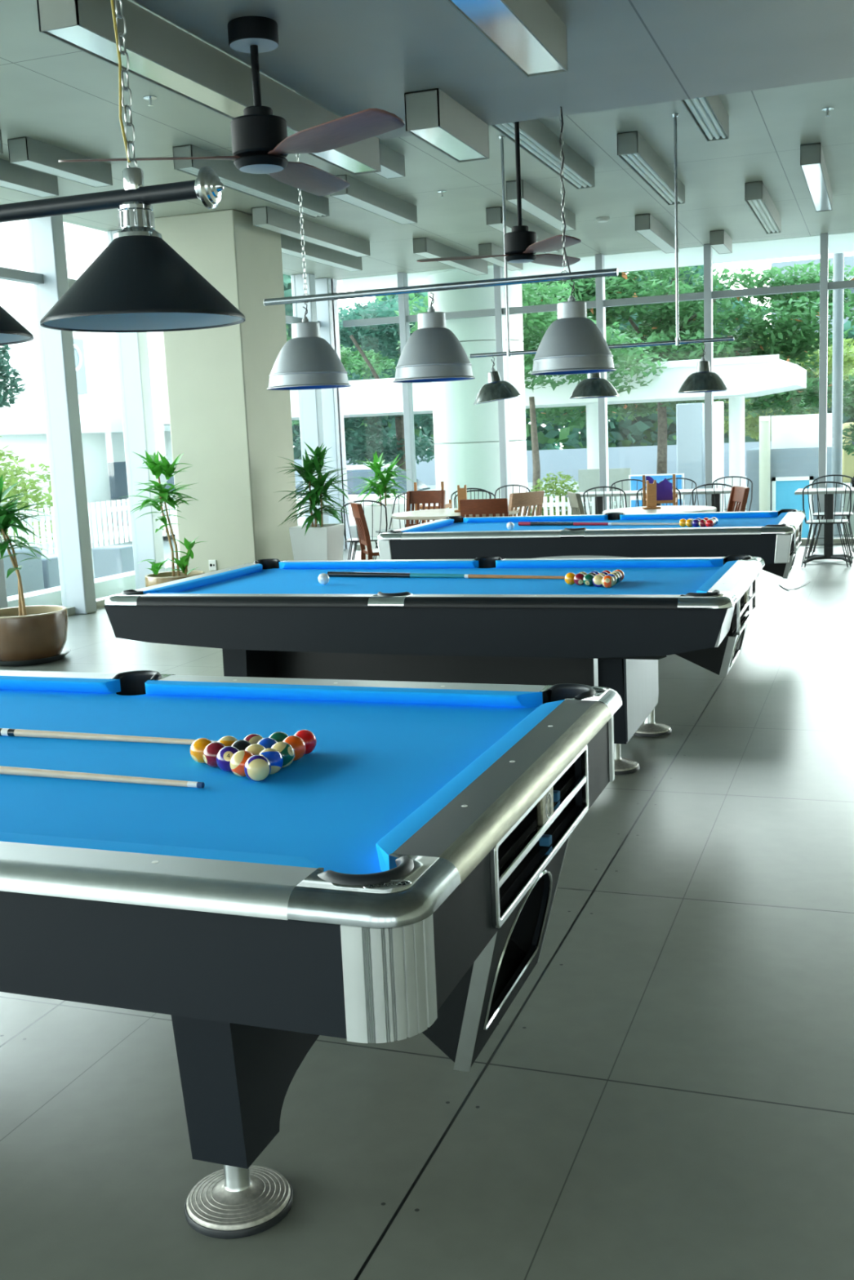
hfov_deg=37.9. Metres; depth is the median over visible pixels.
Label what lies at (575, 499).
dining chair
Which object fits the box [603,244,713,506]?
window
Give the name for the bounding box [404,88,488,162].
ceiling light
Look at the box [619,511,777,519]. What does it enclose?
cushion
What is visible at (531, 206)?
diffuser
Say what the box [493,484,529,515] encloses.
wire chair
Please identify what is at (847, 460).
bus
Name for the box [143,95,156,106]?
sprinkler
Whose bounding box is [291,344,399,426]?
tree
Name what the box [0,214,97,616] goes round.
window
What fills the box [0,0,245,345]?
lamp
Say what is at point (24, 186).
diffuser
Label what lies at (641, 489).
wire chair
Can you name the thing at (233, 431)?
wall pillar
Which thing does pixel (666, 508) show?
round table
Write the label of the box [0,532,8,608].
window
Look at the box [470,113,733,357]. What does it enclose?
bar
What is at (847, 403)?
tree
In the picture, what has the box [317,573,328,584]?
cue ball
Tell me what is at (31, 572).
utility box
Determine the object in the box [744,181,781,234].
ceiling light
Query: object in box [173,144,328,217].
ceiling light
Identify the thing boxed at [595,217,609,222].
smoke detector
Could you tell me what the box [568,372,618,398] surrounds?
pendant lamp
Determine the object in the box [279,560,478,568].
cushion
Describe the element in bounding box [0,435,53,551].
bush
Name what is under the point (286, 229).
diffuser
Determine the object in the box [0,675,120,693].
cushion
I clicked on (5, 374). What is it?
tree
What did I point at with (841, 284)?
window
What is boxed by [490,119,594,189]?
ceiling light
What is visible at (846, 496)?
wall
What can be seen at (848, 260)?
office building
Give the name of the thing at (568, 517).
cushion
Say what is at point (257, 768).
ball
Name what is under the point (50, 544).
picket fence
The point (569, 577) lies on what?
ball
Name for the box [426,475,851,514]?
road
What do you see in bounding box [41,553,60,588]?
utility box
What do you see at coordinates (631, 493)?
bistro table
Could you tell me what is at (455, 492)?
wire chair
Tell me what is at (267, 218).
ceiling light
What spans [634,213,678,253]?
ceiling light
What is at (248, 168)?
diffuser
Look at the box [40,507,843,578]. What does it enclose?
ground
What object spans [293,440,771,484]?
wall
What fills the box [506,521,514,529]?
cue ball
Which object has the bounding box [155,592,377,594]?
cushion
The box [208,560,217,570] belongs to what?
wall socket
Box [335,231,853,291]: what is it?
eave
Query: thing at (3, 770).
pool cue
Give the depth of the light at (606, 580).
5.57 m
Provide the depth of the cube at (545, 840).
2.65 m
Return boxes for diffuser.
[0,180,55,197]
[12,160,110,186]
[239,164,283,173]
[255,223,367,256]
[281,248,359,271]
[332,194,414,224]
[375,164,402,178]
[414,252,486,275]
[481,257,520,270]
[488,223,557,253]
[507,198,573,231]
[508,259,533,263]
[636,229,675,253]
[711,244,731,253]
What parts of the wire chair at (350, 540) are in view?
leg, leg, seat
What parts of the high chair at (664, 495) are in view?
post, cross rail, post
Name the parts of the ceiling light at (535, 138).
reflector panel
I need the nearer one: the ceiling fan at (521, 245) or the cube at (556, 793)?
the cube at (556, 793)
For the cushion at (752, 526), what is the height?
0.037 m
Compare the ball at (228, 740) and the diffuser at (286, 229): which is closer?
the ball at (228, 740)
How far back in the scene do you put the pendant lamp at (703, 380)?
8.62 m
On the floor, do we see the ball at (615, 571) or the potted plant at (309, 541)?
the potted plant at (309, 541)
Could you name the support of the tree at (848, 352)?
on the road
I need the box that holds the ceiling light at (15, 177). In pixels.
[0,158,58,197]
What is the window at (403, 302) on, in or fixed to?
on the floor
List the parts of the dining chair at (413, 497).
leg, rail, leg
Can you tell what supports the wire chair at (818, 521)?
on the floor
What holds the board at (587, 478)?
on the ground
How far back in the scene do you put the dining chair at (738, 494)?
11.22 m
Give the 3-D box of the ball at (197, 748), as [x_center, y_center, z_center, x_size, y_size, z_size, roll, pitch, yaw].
[-0.507,0.250,2.816,0.057,0.057,0.057,-10,12,-40]
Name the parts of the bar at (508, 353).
hanging rod, ceiling plate, hanging rod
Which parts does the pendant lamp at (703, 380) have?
lamp shade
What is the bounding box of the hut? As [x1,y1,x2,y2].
[746,413,831,537]
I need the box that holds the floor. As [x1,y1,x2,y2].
[0,544,853,1279]
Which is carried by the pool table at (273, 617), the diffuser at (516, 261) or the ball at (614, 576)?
the ball at (614, 576)
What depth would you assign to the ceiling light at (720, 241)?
13.73 m
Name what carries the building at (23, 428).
on the ground
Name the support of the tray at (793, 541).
on the pool table at (771, 536)
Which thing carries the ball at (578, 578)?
on the pool table at (273, 617)
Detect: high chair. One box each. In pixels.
[413,481,452,524]
[642,474,677,506]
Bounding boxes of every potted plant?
[0,475,71,666]
[119,450,207,586]
[275,441,362,560]
[346,450,413,559]
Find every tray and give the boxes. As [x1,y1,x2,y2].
[497,764,575,900]
[789,533,796,555]
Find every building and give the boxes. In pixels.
[0,219,173,551]
[768,255,853,358]
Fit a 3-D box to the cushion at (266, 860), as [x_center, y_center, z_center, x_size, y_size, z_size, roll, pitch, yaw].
[-0.715,0.369,2.209,1.192,0.037,0.051,1,10,20]
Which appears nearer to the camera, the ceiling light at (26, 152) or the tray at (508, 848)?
the tray at (508, 848)
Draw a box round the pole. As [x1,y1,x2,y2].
[831,253,844,537]
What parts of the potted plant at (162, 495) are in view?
stem, pot, stem, stem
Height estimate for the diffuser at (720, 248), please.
0.010 m
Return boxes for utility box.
[3,546,44,596]
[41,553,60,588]
[92,545,134,578]
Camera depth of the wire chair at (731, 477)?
14.47 m
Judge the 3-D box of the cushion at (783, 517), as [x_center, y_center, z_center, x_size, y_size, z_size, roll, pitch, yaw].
[2.464,-0.833,8.709,0.051,0.037,1.210,1,10,19]
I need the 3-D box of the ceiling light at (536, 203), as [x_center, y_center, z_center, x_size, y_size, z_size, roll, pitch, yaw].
[1.063,-3.950,11.378,0.150,0.150,1.920,1,10,20]
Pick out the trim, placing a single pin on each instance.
(334, 290)
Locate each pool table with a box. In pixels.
[0,670,622,1239]
[104,555,764,774]
[377,509,805,578]
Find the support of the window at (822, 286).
on the floor
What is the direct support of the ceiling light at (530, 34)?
attached to the ceiling panel at (348, 57)
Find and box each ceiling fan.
[58,16,404,195]
[416,121,581,266]
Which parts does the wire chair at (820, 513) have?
leg, leg, seat, leg, leg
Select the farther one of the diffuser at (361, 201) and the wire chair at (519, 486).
the wire chair at (519, 486)
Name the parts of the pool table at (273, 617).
rail, pedestal leg, edge trim, rail, rail, edge trim, rail, rail, stem, pedestal leg, under rail, stem, rail, drop box panel, opening trim, edge trim, ball return frame, emblem plate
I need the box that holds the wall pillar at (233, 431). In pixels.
[154,208,297,573]
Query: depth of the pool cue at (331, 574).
6.30 m
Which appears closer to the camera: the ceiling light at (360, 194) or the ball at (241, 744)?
the ball at (241, 744)
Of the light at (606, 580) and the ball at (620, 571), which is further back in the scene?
the ball at (620, 571)
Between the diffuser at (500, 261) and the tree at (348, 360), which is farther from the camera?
the tree at (348, 360)
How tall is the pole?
7.000 m
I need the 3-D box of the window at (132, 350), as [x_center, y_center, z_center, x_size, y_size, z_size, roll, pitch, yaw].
[-3.044,-2.121,11.857,0.260,3.560,1.220,1,10,20]
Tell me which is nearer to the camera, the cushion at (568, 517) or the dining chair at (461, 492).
the cushion at (568, 517)
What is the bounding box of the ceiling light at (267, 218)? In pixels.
[251,206,370,257]
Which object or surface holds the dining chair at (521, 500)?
on the floor
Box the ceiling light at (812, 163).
[800,142,832,212]
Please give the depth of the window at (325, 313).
16.49 m
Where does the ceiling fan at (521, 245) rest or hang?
hanging from the ceiling
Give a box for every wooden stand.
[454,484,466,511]
[642,480,660,509]
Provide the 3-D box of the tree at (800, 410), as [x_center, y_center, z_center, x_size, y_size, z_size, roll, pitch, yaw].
[6.879,-3.265,23.018,0.512,2.376,0.490,-2,9,2]
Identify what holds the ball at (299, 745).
on the pool table at (393, 881)
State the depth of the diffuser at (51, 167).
8.81 m
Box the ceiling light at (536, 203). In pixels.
[505,179,575,231]
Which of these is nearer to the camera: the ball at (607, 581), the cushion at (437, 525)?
the ball at (607, 581)
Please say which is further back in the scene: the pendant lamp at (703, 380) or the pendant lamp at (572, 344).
the pendant lamp at (703, 380)
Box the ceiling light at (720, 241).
[709,230,732,253]
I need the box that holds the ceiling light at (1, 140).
[0,129,3,154]
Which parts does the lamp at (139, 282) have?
lamp shade, rail, cord, chain, lamp shade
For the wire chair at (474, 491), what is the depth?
13.79 m
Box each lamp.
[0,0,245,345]
[266,302,351,390]
[392,292,475,382]
[473,356,521,404]
[530,280,616,375]
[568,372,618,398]
[677,343,728,393]
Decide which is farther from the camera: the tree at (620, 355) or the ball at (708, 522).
the tree at (620, 355)
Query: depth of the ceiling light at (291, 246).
13.49 m
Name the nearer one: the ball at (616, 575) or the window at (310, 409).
the ball at (616, 575)
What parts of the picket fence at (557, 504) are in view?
rail, post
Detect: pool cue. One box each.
[0,728,217,744]
[0,765,204,787]
[327,571,564,578]
[518,521,679,525]
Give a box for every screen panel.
[675,402,704,506]
[713,401,724,511]
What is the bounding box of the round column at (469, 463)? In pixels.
[426,268,528,515]
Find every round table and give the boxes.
[391,507,519,519]
[602,505,716,514]
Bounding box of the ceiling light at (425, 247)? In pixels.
[413,237,487,275]
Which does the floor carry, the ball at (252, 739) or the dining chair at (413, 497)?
the dining chair at (413, 497)
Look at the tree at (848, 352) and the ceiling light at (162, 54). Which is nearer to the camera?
the ceiling light at (162, 54)
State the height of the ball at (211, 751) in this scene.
0.057 m
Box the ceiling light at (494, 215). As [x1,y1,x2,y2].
[485,206,559,253]
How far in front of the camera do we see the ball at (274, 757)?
2.68 m
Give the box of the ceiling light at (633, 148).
[616,130,684,204]
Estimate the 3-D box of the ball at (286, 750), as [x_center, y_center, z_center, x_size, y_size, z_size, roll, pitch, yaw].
[-0.320,0.253,2.748,0.057,0.057,0.057,-10,12,-38]
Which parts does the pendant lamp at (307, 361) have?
lamp shade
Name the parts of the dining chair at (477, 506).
leg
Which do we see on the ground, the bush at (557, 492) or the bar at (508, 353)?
the bush at (557, 492)
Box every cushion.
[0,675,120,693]
[0,831,320,868]
[142,564,262,594]
[145,680,542,707]
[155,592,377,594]
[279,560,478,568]
[376,699,564,871]
[400,519,453,532]
[412,528,564,532]
[412,592,681,595]
[462,515,608,522]
[495,558,723,568]
[604,525,757,528]
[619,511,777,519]
[696,560,737,592]
[770,511,787,524]
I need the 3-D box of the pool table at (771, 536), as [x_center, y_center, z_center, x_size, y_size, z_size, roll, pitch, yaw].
[1.258,-0.480,9.198,2.878,0.814,1.608,1,10,19]
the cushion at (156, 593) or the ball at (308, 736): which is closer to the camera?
the ball at (308, 736)
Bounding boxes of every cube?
[538,834,551,846]
[552,790,559,801]
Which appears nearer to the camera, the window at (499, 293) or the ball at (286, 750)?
the ball at (286, 750)
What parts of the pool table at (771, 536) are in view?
corner casing, rail, edge trim, rail, rail, arch trim, edge trim, rail, rail, corner casing, rail, opening trim, edge trim, ball return frame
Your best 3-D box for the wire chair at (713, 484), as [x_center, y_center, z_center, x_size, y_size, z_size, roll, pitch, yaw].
[3.080,-1.246,13.224,0.481,0.857,0.494,1,10,20]
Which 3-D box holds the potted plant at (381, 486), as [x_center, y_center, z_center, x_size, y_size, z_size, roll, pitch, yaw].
[-0.516,-1.549,14.606,0.802,1.330,0.710,1,10,20]
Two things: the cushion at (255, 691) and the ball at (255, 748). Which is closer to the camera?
the ball at (255, 748)
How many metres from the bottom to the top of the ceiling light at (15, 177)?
0.150 m
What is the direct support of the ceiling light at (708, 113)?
attached to the ceiling
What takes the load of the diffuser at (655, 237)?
attached to the ceiling light at (646, 225)
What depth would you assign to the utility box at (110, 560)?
14.50 m
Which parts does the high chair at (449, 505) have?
post, cross rail, post, arm rail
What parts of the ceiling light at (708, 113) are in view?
reflector panel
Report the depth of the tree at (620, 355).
22.35 m
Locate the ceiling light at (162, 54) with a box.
[36,0,381,174]
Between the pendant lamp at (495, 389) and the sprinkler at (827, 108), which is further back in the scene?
the pendant lamp at (495, 389)
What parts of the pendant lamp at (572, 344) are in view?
lamp shade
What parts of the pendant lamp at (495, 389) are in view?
lamp shade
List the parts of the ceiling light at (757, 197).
reflector panel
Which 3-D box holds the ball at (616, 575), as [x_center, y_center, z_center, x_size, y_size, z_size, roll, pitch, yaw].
[0.852,-0.281,5.703,0.057,0.057,0.057,-10,12,-40]
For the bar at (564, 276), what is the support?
hanging from the ceiling
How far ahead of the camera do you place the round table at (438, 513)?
11.75 m
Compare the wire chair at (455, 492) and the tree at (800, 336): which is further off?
the tree at (800, 336)
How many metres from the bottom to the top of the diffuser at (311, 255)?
0.010 m
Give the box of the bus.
[841,422,853,487]
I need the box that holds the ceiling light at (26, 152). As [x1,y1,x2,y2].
[7,136,112,187]
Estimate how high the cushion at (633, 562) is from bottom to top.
0.037 m
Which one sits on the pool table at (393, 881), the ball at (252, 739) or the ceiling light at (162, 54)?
the ball at (252, 739)
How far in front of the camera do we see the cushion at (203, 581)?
6.44 m
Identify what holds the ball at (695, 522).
on the pool table at (771, 536)
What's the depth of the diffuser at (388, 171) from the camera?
9.25 m
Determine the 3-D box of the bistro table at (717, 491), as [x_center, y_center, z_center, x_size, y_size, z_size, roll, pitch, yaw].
[3.220,-1.298,13.871,0.650,0.748,0.600,1,10,20]
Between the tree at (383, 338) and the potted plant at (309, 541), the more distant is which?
the tree at (383, 338)
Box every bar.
[262,89,617,306]
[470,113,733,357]
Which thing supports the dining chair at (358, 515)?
on the floor
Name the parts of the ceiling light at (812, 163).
reflector panel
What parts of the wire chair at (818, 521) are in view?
leg, leg, seat, leg, leg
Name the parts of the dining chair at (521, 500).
leg, rail, leg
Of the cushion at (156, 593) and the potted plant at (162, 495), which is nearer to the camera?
the cushion at (156, 593)
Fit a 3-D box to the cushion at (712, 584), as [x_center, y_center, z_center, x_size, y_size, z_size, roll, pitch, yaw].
[1.312,-0.276,5.614,0.051,0.037,1.210,1,10,20]
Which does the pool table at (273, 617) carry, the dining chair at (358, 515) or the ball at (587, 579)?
the ball at (587, 579)
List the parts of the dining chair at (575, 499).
rail, leg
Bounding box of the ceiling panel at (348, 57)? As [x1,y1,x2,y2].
[131,0,853,139]
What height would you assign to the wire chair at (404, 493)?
0.857 m
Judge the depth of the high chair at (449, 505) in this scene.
13.35 m
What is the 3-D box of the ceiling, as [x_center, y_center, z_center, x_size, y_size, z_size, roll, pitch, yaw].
[1.103,-3.003,4.334,13.250,0.250,21.370,1,10,20]
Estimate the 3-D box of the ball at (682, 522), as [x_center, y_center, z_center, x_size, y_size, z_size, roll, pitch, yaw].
[1.805,-0.827,8.783,0.057,0.057,0.057,6,12,42]
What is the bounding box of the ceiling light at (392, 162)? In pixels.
[373,142,405,178]
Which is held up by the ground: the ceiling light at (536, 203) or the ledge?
the ledge
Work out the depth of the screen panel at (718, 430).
19.99 m
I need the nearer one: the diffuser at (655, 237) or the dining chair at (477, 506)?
the dining chair at (477, 506)
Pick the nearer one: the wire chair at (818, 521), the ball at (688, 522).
the ball at (688, 522)
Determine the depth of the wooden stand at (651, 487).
11.14 m
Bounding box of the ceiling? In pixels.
[0,0,853,279]
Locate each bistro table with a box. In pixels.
[565,490,631,514]
[622,488,688,506]
[682,488,731,511]
[794,487,853,564]
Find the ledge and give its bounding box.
[7,563,181,607]
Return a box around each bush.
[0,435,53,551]
[529,471,578,515]
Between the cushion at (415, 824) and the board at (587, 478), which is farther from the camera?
the board at (587, 478)
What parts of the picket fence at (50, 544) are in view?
rail, rail, post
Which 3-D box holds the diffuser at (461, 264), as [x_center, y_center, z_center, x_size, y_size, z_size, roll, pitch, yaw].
[0.301,-4.333,14.343,0.136,0.010,2.204,1,10,20]
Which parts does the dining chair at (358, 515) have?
rail, leg, rail, leg, seat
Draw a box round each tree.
[0,344,26,408]
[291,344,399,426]
[293,295,444,471]
[393,280,668,490]
[521,259,853,474]
[715,337,853,439]
[768,288,853,456]
[791,397,807,414]
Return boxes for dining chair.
[350,502,379,559]
[405,489,445,527]
[459,497,508,517]
[508,490,544,515]
[567,491,585,515]
[726,485,749,511]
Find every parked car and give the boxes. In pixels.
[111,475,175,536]
[295,463,436,526]
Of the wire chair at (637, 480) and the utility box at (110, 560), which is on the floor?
the wire chair at (637, 480)
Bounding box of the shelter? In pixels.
[151,354,806,509]
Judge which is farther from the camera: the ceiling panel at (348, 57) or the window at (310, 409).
the window at (310, 409)
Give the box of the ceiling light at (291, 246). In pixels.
[280,234,362,271]
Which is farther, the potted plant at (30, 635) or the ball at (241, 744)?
the potted plant at (30, 635)
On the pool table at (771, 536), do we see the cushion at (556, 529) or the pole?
the cushion at (556, 529)
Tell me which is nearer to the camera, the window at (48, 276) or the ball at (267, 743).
the ball at (267, 743)
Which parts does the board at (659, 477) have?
panel, panel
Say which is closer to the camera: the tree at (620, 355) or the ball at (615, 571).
the ball at (615, 571)
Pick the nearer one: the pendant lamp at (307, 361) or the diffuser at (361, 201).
the pendant lamp at (307, 361)
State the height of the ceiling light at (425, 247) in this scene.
0.150 m
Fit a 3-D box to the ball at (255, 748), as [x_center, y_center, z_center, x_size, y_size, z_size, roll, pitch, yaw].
[-0.377,0.257,2.738,0.057,0.057,0.057,6,13,44]
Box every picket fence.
[2,495,179,559]
[531,496,625,515]
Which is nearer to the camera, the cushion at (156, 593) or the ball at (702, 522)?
the cushion at (156, 593)
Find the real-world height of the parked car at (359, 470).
1.470 m
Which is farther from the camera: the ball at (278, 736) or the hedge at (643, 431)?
the hedge at (643, 431)
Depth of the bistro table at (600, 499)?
14.23 m
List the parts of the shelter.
roof rail, post, post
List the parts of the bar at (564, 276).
chain, chain, cord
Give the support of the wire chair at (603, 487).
on the floor
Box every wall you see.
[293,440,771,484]
[843,493,853,537]
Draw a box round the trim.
[330,278,350,550]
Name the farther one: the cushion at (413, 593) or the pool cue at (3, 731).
the cushion at (413, 593)
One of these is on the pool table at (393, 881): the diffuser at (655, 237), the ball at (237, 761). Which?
the ball at (237, 761)
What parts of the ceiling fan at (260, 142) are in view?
blade, motor, blade, blade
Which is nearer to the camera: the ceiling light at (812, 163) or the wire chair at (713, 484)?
the ceiling light at (812, 163)
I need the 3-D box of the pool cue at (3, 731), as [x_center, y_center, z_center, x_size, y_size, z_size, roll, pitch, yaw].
[-1.179,0.229,3.206,1.470,0.029,0.031,1,10,20]
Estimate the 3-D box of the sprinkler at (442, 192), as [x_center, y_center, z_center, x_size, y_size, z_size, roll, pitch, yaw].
[0.131,-3.865,10.795,0.080,0.049,0.080,1,10,20]
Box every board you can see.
[577,467,631,514]
[628,473,684,506]
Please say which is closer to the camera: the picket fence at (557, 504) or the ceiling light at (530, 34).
the ceiling light at (530, 34)
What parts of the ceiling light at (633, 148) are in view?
reflector panel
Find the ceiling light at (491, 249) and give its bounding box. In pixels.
[478,243,523,271]
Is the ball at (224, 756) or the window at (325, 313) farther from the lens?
the window at (325, 313)
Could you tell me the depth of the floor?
2.88 m
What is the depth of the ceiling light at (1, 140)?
8.12 m
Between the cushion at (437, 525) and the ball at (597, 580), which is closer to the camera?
the ball at (597, 580)
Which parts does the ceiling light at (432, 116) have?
reflector panel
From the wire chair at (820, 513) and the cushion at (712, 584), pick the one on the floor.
the wire chair at (820, 513)
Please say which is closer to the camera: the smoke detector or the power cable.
the power cable
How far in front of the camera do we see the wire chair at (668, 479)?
14.68 m
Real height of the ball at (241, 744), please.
0.057 m
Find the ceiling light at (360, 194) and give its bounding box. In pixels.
[329,174,417,224]
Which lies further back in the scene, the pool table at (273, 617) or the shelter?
the shelter
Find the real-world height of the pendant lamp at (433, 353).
0.405 m
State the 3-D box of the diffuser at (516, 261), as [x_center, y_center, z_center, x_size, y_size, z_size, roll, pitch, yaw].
[0.557,-2.244,7.387,0.152,0.006,0.152,1,10,20]
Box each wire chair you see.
[340,500,387,559]
[373,492,422,559]
[450,488,490,507]
[453,489,495,507]
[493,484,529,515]
[582,486,626,515]
[608,479,645,509]
[636,486,681,506]
[658,477,696,506]
[691,483,737,511]
[711,475,752,511]
[800,481,852,567]
[810,474,853,555]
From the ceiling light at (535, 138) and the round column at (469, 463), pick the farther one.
the round column at (469, 463)
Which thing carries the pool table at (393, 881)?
on the floor
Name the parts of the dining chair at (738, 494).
leg, rail, leg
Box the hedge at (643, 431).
[283,265,853,459]
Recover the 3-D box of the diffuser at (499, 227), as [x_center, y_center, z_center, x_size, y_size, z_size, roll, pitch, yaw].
[1.010,-4.100,12.732,0.136,0.010,2.224,1,10,20]
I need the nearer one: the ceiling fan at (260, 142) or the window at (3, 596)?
the ceiling fan at (260, 142)
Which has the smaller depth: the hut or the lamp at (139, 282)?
the lamp at (139, 282)
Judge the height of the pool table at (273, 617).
0.814 m
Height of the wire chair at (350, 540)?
0.857 m
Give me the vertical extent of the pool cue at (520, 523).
0.029 m
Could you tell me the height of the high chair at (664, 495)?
0.990 m
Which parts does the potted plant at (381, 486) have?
pot, stem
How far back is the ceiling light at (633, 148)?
9.57 m
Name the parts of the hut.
door frame, door frame, door, door frame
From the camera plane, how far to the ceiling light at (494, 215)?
11.95 m
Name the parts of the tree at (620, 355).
crown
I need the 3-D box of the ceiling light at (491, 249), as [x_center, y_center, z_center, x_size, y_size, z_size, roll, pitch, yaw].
[0.868,-4.451,14.492,0.150,0.150,1.300,1,10,20]
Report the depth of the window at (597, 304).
15.42 m
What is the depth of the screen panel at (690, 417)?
20.53 m
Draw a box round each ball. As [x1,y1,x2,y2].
[190,737,212,763]
[202,742,226,767]
[216,746,239,772]
[217,735,238,746]
[230,750,253,777]
[231,739,251,751]
[243,733,263,744]
[244,743,265,755]
[244,755,271,782]
[257,737,277,748]
[258,747,283,774]
[268,731,288,742]
[271,741,294,767]
[282,735,306,760]
[293,729,316,754]
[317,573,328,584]
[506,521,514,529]
[564,572,575,584]
[573,573,584,585]
[582,573,593,586]
[591,574,603,586]
[601,575,614,587]
[606,573,617,585]
[609,572,619,584]
[612,570,622,582]
[614,569,624,581]
[679,518,686,526]
[684,519,693,527]
[692,519,699,527]
[698,519,706,527]
[705,519,713,526]
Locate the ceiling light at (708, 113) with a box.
[680,95,728,141]
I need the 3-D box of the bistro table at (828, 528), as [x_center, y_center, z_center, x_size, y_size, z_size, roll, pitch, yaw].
[4.179,-1.190,12.956,0.650,0.748,0.600,1,10,20]
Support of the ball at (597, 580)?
on the pool table at (273, 617)
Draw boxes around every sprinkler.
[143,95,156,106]
[437,190,446,197]
[821,106,833,116]
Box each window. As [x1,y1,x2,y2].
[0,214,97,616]
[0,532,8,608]
[67,229,165,608]
[285,273,328,524]
[315,277,346,550]
[342,271,416,549]
[405,263,510,516]
[502,253,608,510]
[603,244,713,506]
[711,232,828,545]
[827,280,853,544]
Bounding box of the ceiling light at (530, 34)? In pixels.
[445,0,567,77]
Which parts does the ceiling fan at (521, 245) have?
blade, motor, blade, blade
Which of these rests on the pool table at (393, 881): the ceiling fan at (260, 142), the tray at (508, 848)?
the tray at (508, 848)
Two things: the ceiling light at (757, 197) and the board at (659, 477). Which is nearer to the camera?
the ceiling light at (757, 197)
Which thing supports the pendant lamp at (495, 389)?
hanging from the bar at (508, 353)
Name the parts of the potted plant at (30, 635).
stem, stem, pot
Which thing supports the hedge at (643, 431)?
on the ground
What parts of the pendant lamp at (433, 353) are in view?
lamp shade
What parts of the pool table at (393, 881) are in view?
rail, edge trim, edge trim, rail, stem, pedestal leg, rail, edge trim, corner casing, rail, opening trim, drop box panel, edge trim, ball return frame, emblem plate, corner casing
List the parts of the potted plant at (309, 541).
stem, stem, pot, stem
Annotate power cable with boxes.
[778,580,810,590]

